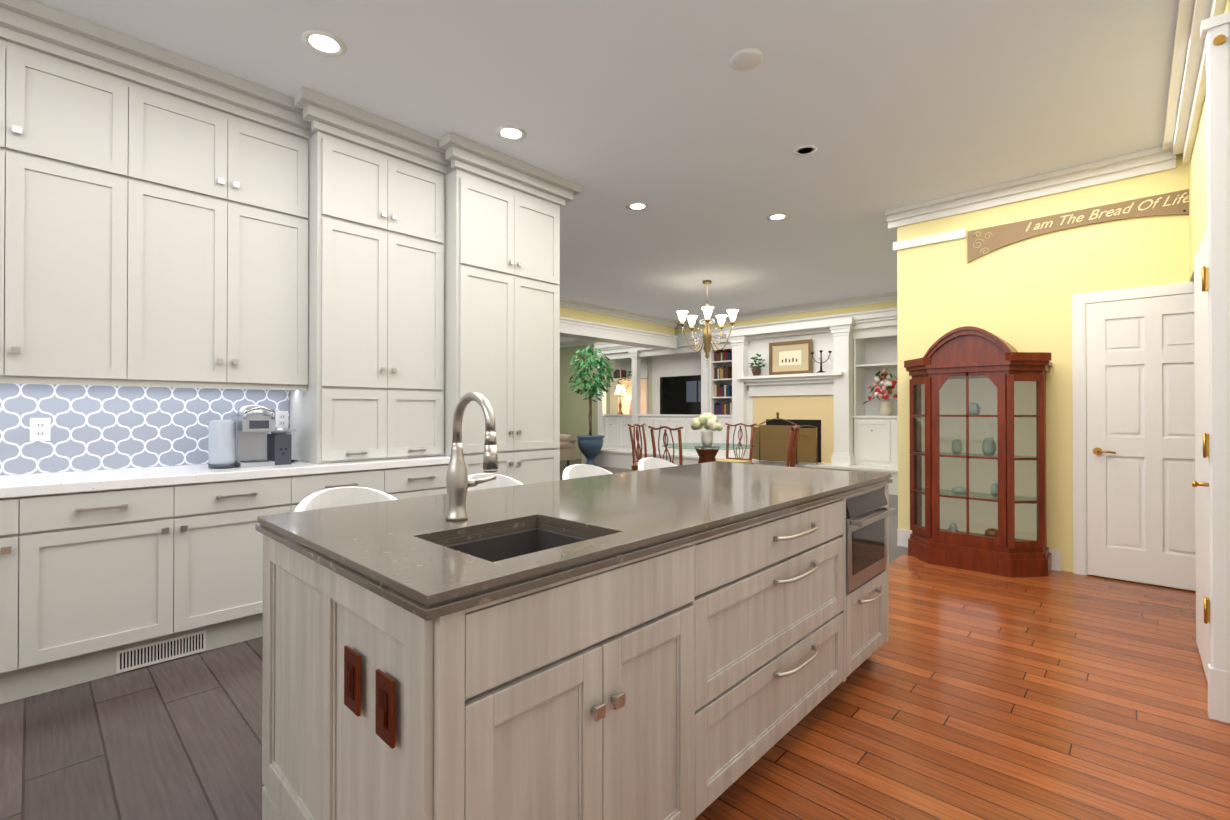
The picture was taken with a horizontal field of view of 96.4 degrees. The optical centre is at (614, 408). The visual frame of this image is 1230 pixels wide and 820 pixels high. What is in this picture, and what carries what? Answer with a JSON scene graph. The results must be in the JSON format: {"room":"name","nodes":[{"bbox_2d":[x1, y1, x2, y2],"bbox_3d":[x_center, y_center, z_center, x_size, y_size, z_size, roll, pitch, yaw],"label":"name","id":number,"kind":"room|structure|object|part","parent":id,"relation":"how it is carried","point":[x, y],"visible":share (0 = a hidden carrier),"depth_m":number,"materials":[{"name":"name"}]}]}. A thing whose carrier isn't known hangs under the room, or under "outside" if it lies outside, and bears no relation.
{"room":"kitchen","nodes":[
{"label":"kitchen","id":0,"kind":"room"},
{"bbox_2d":[0,24,147,383],"bbox_3d":[-2.846,-0.915,2.572,0.367,1.548,0.937,0,0,43],"label":"upper cabinet","id":1,"kind":"object","parent":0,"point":[74,122],"depth_m":2.60,"materials":[{"name":"grey wood"}]},
{"bbox_2d":[0,383,288,474],"bbox_3d":[-2.888,0.095,2.784,0.008,0.464,2.218,0,0,43],"label":"tile backsplash","id":2,"kind":"structure","parent":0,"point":[104,427],"depth_m":2.97,"materials":[{"name":"tile"}]},
{"bbox_2d":[30,418,50,440],"bbox_3d":[-2.891,0.106,2.767,0.010,0.116,0.072,0,0,43],"label":"electrical outlet plate","id":3,"kind":"object","parent":2,"relation":"attached to","point":[40,429],"depth_m":2.77,"materials":[{"name":"white plastic"}]},
{"bbox_2d":[276,411,287,428],"bbox_3d":[-2.151,0.077,3.554,0.010,0.116,0.072,0,0,43],"label":"electrical outlet plate","id":4,"kind":"object","parent":2,"relation":"attached to","point":[281,416],"depth_m":3.55,"materials":[{"name":"white plastic"}]},
{"bbox_2d":[140,72,310,387],"bbox_3d":[-2.301,-0.912,3.150,0.367,1.548,0.887,0,0,43],"label":"upper cabinet","id":5,"kind":"object","parent":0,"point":[153,216],"depth_m":3.04,"materials":[{"name":"grey wood"}]},
{"bbox_2d":[32,0,1178,341],"bbox_3d":[-0.987,-1.832,5.799,15.500,0.080,14.500,0,0,43],"label":"ceiling","id":6,"kind":"structure","parent":0,"point":[678,124],"depth_m":3.21,"materials":[{"name":"grey paint"}]},
{"bbox_2d":[301,30,345,56],"bbox_3d":[-1.440,-1.803,2.722,0.200,0.009,0.200,0,0,43],"label":"recessed light","id":7,"kind":"object","parent":6,"relation":"in","point":[324,43],"visible":1,"depth_m":2.72,"materials":[{"name":"white"}]},
{"bbox_2d":[495,125,525,140],"bbox_3d":[-0.681,-1.798,3.601,0.200,0.009,0.200,0,0,43],"label":"recessed light","id":8,"kind":"object","parent":6,"relation":"in","point":[510,133],"visible":1,"depth_m":3.60,"materials":[{"name":"white"}]},
{"bbox_2d":[560,307,677,349],"bbox_3d":[-0.912,-1.498,9.160,0.400,0.549,5.900,0,0,43],"label":"soffit","id":9,"kind":"structure","parent":6,"relation":"attached to","point":[597,335],"depth_m":9.92,"materials":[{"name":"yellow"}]},
{"bbox_2d":[626,202,648,210],"bbox_3d":[0.200,-1.791,4.887,0.200,0.009,0.200,0,0,43],"label":"recessed light","id":10,"kind":"object","parent":6,"relation":"in","point":[636,206],"visible":1,"depth_m":4.89,"materials":[{"name":"white"}]},
{"bbox_2d":[676,280,738,367],"bbox_3d":[1.313,-1.172,7.726,0.855,1.217,0.824,0,0,43],"label":"chandelier","id":11,"kind":"object","parent":6,"relation":"hanging from","point":[707,309],"visible":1,"depth_m":7.66,"materials":[{"name":"gold metal"}]},
{"bbox_2d":[730,48,762,70],"bbox_3d":[0.679,-1.796,2.843,0.170,0.021,0.170,0,0,43],"label":"smoke detector","id":12,"kind":"object","parent":6,"relation":"attached to","point":[745,59],"visible":0.98,"depth_m":2.82,"materials":[{"name":"white plastic"}]},
{"bbox_2d":[596,301,896,342],"bbox_3d":[2.519,-1.602,10.572,7.660,0.327,0.539,0,0,43],"label":"soffit","id":13,"kind":"structure","parent":6,"relation":"attached to","point":[892,304],"depth_m":9.52,"materials":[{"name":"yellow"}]},
{"bbox_2d":[767,213,788,220],"bbox_3d":[1.522,-1.790,5.153,0.200,0.009,0.200,0,0,43],"label":"recessed light","id":14,"kind":"object","parent":6,"relation":"in","point":[777,216],"visible":1,"depth_m":5.14,"materials":[{"name":"white"}]},
{"bbox_2d":[793,145,817,155],"bbox_3d":[1.328,-1.797,3.838,0.160,0.009,0.160,0,0,43],"label":"recessed light","id":15,"kind":"object","parent":6,"relation":"in","point":[804,150],"visible":1,"depth_m":3.84,"materials":[{"name":"white"}]},
{"bbox_2d":[560,344,651,458],"bbox_3d":[1.649,-0.235,11.858,11.020,3.050,0.150,0,0,43],"label":"wall","id":16,"kind":"structure","parent":0,"point":[574,411],"depth_m":14.17,"materials":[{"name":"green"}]},
{"bbox_2d":[0,459,1229,819],"bbox_3d":[-0.987,1.288,5.783,15.500,0.060,14.500,0,0,43],"label":"floor","id":17,"kind":"structure","parent":0,"point":[974,695],"depth_m":2.13,"materials":[{"name":"brown wood"}]},
{"bbox_2d":[0,495,43,703],"bbox_3d":[-2.891,0.806,2.325,0.626,0.868,0.627,0,0,43],"label":"base cabinet","id":18,"kind":"object","parent":17,"relation":"on","point":[21,518],"depth_m":2.31,"materials":[{"name":"grey wood"}]},
{"bbox_2d":[44,483,195,692],"bbox_3d":[-2.537,0.808,2.700,0.626,0.868,0.639,0,0,43],"label":"base cabinet","id":19,"kind":"object","parent":17,"relation":"on","point":[94,585],"depth_m":2.53,"materials":[{"name":"grey wood"}]},
{"bbox_2d":[0,456,449,497],"bbox_3d":[-2.374,0.351,2.868,0.637,0.045,3.048,0,0,43],"label":"countertop","id":20,"kind":"structure","parent":19,"relation":"on","point":[24,485],"depth_m":2.76,"materials":[{"name":"white stone"}]},
{"bbox_2d":[208,405,297,468],"bbox_3d":[-2.070,0.154,3.182,0.339,0.350,0.467,0,0,43],"label":"coffee maker","id":21,"kind":"object","parent":20,"relation":"on","point":[242,439],"visible":1,"depth_m":3.10,"materials":[{"name":"silver metal"}]},
{"bbox_2d":[289,87,449,463],"bbox_3d":[-1.659,-0.735,3.641,0.627,2.132,0.945,0,0,43],"label":"tall cabinet","id":22,"kind":"object","parent":20,"relation":"on","point":[376,234],"visible":1,"depth_m":3.47,"materials":[{"name":"grey wood"}]},
{"bbox_2d":[196,476,295,652],"bbox_3d":[-2.191,0.810,3.067,0.626,0.868,0.508,0,0,43],"label":"base cabinet","id":23,"kind":"object","parent":17,"relation":"on","point":[229,548],"depth_m":2.85,"materials":[{"name":"grey wood"}]},
{"bbox_2d":[296,469,387,506],"bbox_3d":[-1.859,0.811,3.421,0.626,0.868,0.578,0,0,43],"label":"base cabinet","id":24,"kind":"object","parent":17,"relation":"on","point":[377,479],"depth_m":3.22,"materials":[{"name":"grey wood"}]},
{"bbox_2d":[294,486,397,511],"bbox_3d":[-0.885,0.765,1.912,0.390,0.946,0.414,0,0,43],"label":"stool","id":25,"kind":"object","parent":17,"relation":"on","point":[337,497],"visible":0.06,"depth_m":2.02,"materials":[{"name":"white"}]},
{"bbox_2d":[388,464,448,499],"bbox_3d":[-1.497,0.813,3.805,0.626,0.868,0.478,0,0,43],"label":"base cabinet","id":26,"kind":"object","parent":17,"relation":"on","point":[417,481],"depth_m":3.58,"materials":[{"name":"grey wood"}]},
{"bbox_2d":[467,473,523,490],"bbox_3d":[-0.474,0.768,2.349,0.390,0.946,0.414,0,0,43],"label":"stool","id":27,"kind":"object","parent":17,"relation":"on","point":[501,481],"depth_m":2.50,"materials":[{"name":"white"}]},
{"bbox_2d":[439,132,580,483],"bbox_3d":[-0.958,-0.274,4.273,0.777,3.048,1.170,0,0,43],"label":"pantry cabinet","id":28,"kind":"object","parent":17,"relation":"on","point":[502,290],"visible":0.69,"depth_m":4.02,"materials":[{"name":"grey wood"}]},
{"bbox_2d":[560,434,575,466],"bbox_3d":[-1.488,0.748,11.897,1.000,1.086,0.910,0,0,-37],"label":"armchair","id":29,"kind":"object","parent":17,"relation":"on","point":[568,448],"visible":0.25,"depth_m":11.77,"materials":[{"name":"beige fabric"}]},
{"bbox_2d":[262,481,894,819],"bbox_3d":[0.170,0.802,2.149,1.059,0.873,2.428,0,0,43],"label":"kitchen island","id":30,"kind":"object","parent":17,"relation":"on","point":[688,642],"depth_m":1.35,"materials":[{"name":"grey wood"}]},
{"bbox_2d":[344,646,360,716],"bbox_3d":[-0.554,0.573,1.157,0.072,0.124,0.010,0,0,43],"label":"switch plate","id":31,"kind":"object","parent":30,"relation":"attached to","point":[352,660],"depth_m":1.15,"materials":[{"name":"brown wood"}]},
{"bbox_2d":[375,669,394,748],"bbox_3d":[-0.442,0.573,1.050,0.072,0.124,0.011,0,0,43],"label":"switch plate","id":32,"kind":"object","parent":30,"relation":"attached to","point":[385,712],"depth_m":1.04,"materials":[{"name":"brown wood"}]},
{"bbox_2d":[255,461,892,624],"bbox_3d":[0.154,0.345,2.179,1.030,0.040,2.470,0,0,43],"label":"island countertop","id":33,"kind":"structure","parent":30,"relation":"on","point":[395,551],"depth_m":1.57,"materials":[{"name":"grey stone"}]},
{"bbox_2d":[446,391,497,520],"bbox_3d":[-0.367,0.137,1.576,0.221,0.368,0.158,0,0,43],"label":"faucet","id":34,"kind":"object","parent":33,"relation":"on","point":[459,483],"visible":1,"depth_m":1.57,"materials":[{"name":"silver metal"}]},
{"bbox_2d":[443,521,594,556],"bbox_3d":[-0.244,0.442,1.406,0.390,0.186,0.440,0,0,43],"label":"sink","id":35,"kind":"object","parent":33,"relation":"in","point":[520,538],"depth_m":1.58,"materials":[{"name":"grey metal"}]},
{"bbox_3d":[0.988,0.577,2.629,0.525,0.392,0.486,0,0,43],"label":"microwave drawer","id":36,"kind":"part","parent":30,"relation":"part of","materials":[{"name":"silver metal"}]},
{"bbox_2d":[562,464,612,479],"bbox_3d":[-0.062,0.770,2.785,0.390,0.946,0.414,0,0,43],"label":"stool","id":37,"kind":"object","parent":17,"relation":"on","point":[577,471],"visible":0.06,"depth_m":2.91,"materials":[{"name":"white"}]},
{"bbox_2d":[568,345,613,466],"bbox_3d":[-0.539,-0.045,12.106,1.027,2.674,1.011,0,0,43],"label":"potted plant","id":38,"kind":"object","parent":17,"relation":"on","point":[590,445],"visible":1,"depth_m":11.95,"materials":[{"name":"green plant"}]},
{"bbox_2d":[628,423,673,470],"bbox_3d":[0.523,0.747,7.922,0.532,1.048,0.527,0,0,28],"label":"dining chair","id":39,"kind":"object","parent":17,"relation":"on","point":[634,462],"visible":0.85,"depth_m":7.99,"materials":[{"name":"brown wood"}]},
{"bbox_2d":[638,457,676,470],"bbox_3d":[0.335,0.772,3.208,0.390,0.946,0.414,0,0,43],"label":"stool","id":40,"kind":"object","parent":17,"relation":"on","point":[647,463],"visible":0.04,"depth_m":3.34,"materials":[{"name":"white"}]},
{"bbox_2d":[648,426,682,465],"bbox_3d":[0.778,0.742,6.931,0.527,1.048,0.532,0,0,43],"label":"dining chair","id":41,"kind":"object","parent":17,"relation":"on","point":[666,444],"visible":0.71,"depth_m":6.76,"materials":[{"name":"brown wood"}]},
{"bbox_2d":[662,443,753,462],"bbox_3d":[1.260,0.888,7.515,1.240,0.758,1.240,0,0,43],"label":"dining table","id":42,"kind":"object","parent":17,"relation":"on","point":[707,454],"visible":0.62,"depth_m":7.41,"materials":[{"name":"clear glass"}]},
{"bbox_2d":[691,413,722,445],"bbox_3d":[1.274,0.286,7.528,0.458,0.445,0.422,0,0,43],"label":"flowers","id":43,"kind":"object","parent":42,"relation":"on","point":[707,421],"visible":1,"depth_m":7.46,"materials":[{"name":"white plant"}]},
{"bbox_2d":[716,423,756,463],"bbox_3d":[1.746,0.748,8.178,0.527,1.048,0.532,0,0,43],"label":"dining chair","id":44,"kind":"object","parent":17,"relation":"on","point":[738,460],"visible":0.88,"depth_m":8.28,"materials":[{"name":"brown wood"}]},
{"bbox_2d":[582,313,897,494],"bbox_3d":[2.343,-0.077,10.399,7.670,2.719,1.016,0,0,43],"label":"built-in unit","id":45,"kind":"object","parent":17,"relation":"on","point":[855,433],"visible":0.62,"depth_m":9.68,"materials":[{"name":"white wood"}]},
{"bbox_2d":[615,385,625,413],"bbox_3d":[0.125,-0.200,12.806,0.280,0.680,0.280,0,0,43],"label":"light","id":46,"kind":"object","parent":45,"relation":"on","point":[618,390],"visible":0.9,"depth_m":12.75,"materials":[{"name":"white fabric"}]},
{"bbox_2d":[629,400,631,413],"bbox_3d":[0.420,-0.021,12.637,0.200,0.319,0.059,0,0,43],"label":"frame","id":47,"kind":"object","parent":45,"relation":"on","point":[630,411],"visible":0.36,"depth_m":12.68,"materials":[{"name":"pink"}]},
{"bbox_2d":[609,350,731,414],"bbox_3d":[1.076,-0.497,11.736,3.355,1.262,0.336,0,0,43],"label":"books","id":48,"kind":"object","parent":45,"relation":"on","point":[724,390],"visible":0.88,"depth_m":10.78,"materials":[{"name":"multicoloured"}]},
{"bbox_2d":[660,375,700,413],"bbox_3d":[1.470,-0.278,11.741,1.320,0.824,0.140,0,0,43],"label":"screen","id":49,"kind":"object","parent":45,"relation":"on","point":[680,394],"visible":0.75,"depth_m":11.81,"materials":[{"name":"black"}]},
{"bbox_2d":[749,353,765,375],"bbox_3d":[2.570,-0.788,9.967,0.352,0.415,0.241,0,0,43],"label":"potted plant","id":50,"kind":"object","parent":45,"relation":"on","point":[756,370],"visible":0.98,"depth_m":9.93,"materials":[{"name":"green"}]},
{"bbox_2d":[751,412,816,463],"bbox_3d":[2.784,0.486,9.267,1.198,0.859,0.200,0,0,43],"label":"fireplace screen","id":51,"kind":"object","parent":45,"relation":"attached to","point":[770,442],"visible":0.92,"depth_m":9.17,"materials":[{"name":"brown"}]},
{"bbox_2d":[769,339,812,374],"bbox_3d":[3.064,-0.877,9.623,0.790,0.588,0.030,0,0,43],"label":"framed picture","id":52,"kind":"object","parent":45,"relation":"on","point":[789,357],"visible":0.96,"depth_m":9.60,"materials":[{"name":"beige paper"}]},
{"bbox_2d":[810,350,831,372],"bbox_3d":[3.432,-0.772,9.159,0.382,0.375,0.152,0,0,43],"label":"candelabra","id":53,"kind":"object","parent":45,"relation":"on","point":[820,358],"visible":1,"depth_m":9.15,"materials":[{"name":"black metal"}]},
{"bbox_2d":[863,369,897,415],"bbox_3d":[4.309,-0.255,8.796,0.664,0.747,0.325,0,0,43],"label":"flower arrangement","id":54,"kind":"object","parent":45,"relation":"on","point":[883,390],"visible":0.92,"depth_m":8.75,"materials":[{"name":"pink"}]},
{"bbox_2d":[785,425,799,466],"bbox_3d":[2.082,0.743,7.098,0.532,1.048,0.527,0,0,28],"label":"dining chair","id":55,"kind":"object","parent":17,"relation":"on","point":[792,444],"visible":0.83,"depth_m":6.92,"materials":[{"name":"brown wood"}]},
{"bbox_2d":[904,326,1051,577],"bbox_3d":[2.867,0.311,4.411,1.001,1.880,0.490,0,0,43],"label":"curio cabinet","id":56,"kind":"object","parent":17,"relation":"on","point":[978,501],"visible":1,"depth_m":4.33,"materials":[{"name":"brown wood"}]},
{"bbox_2d":[897,224,914,530],"bbox_3d":[4.091,-0.263,6.524,0.150,3.050,4.230,0,0,43],"label":"wall","id":57,"kind":"structure","parent":0,"point":[905,257],"depth_m":4.99,"materials":[{"name":"beige paint"}]},
{"bbox_2d":[560,0,1226,570],"bbox_3d":[-1.947,-0.266,5.939,13.500,3.049,13.399,0,0,43],"label":"trim","id":58,"kind":"structure","parent":57,"relation":"attached to","point":[1186,94],"depth_m":4.25,"materials":[{"name":"white wood"}]},
{"bbox_2d":[915,153,1186,589],"bbox_3d":[3.723,-0.276,4.068,2.640,3.050,0.150,0,0,43],"label":"wall","id":59,"kind":"structure","parent":0,"point":[1017,296],"depth_m":4.27,"materials":[{"name":"beige paint"}]},
{"bbox_2d":[967,189,1188,262],"bbox_3d":[3.551,-1.363,4.114,1.565,0.265,0.023,0,0,43],"label":"sign board","id":60,"kind":"object","parent":59,"relation":"attached to","point":[982,242],"visible":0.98,"depth_m":4.21,"materials":[{"name":"brown wood"}]},
{"bbox_2d":[1026,192,1188,230],"bbox_3d":[3.597,-1.440,4.059,0.914,0.069,0.003,0,0,43],"label":"lettering","id":61,"kind":"object","parent":60,"relation":"attached to","point":[1129,207],"visible":0.98,"depth_m":4.01,"materials":[{"name":"beige"}]},
{"bbox_2d":[1072,282,1193,574],"bbox_3d":[3.793,0.194,3.875,0.876,2.108,0.028,0,0,43],"label":"door frame","id":62,"kind":"structure","parent":59,"relation":"attached to","point":[1080,302],"depth_m":4.13,"materials":[{"name":"white wood"}]},
{"bbox_2d":[1086,293,1195,590],"bbox_3d":[3.772,0.229,3.852,0.712,2.014,0.086,0,0,43],"label":"pantry door","id":63,"kind":"structure","parent":59,"relation":"in","point":[1140,367],"depth_m":3.91,"materials":[{"name":"white wood"}]},
{"bbox_2d":[1183,0,1229,590],"bbox_3d":[3.215,-0.282,2.946,0.080,3.050,2.120,0,0,43],"label":"wall","id":64,"kind":"structure","parent":0,"point":[1194,172],"depth_m":3.37,"materials":[{"name":"beige paint"}]},
{"bbox_2d":[1192,34,1225,682],"bbox_3d":[2.717,-0.124,2.559,0.098,2.705,1.005,0,0,43],"label":"door","id":65,"kind":"structure","parent":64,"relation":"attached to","point":[1200,483],"depth_m":2.61,"materials":[{"name":"white wood"}]},
{"bbox_2d":[1200,11,1229,722],"bbox_3d":[2.418,-0.161,2.198,0.093,2.800,0.058,0,0,43],"label":"door frame","id":66,"kind":"structure","parent":64,"relation":"attached to","point":[1218,161],"depth_m":2.19,"materials":[{"name":"white wood"}]}
]}

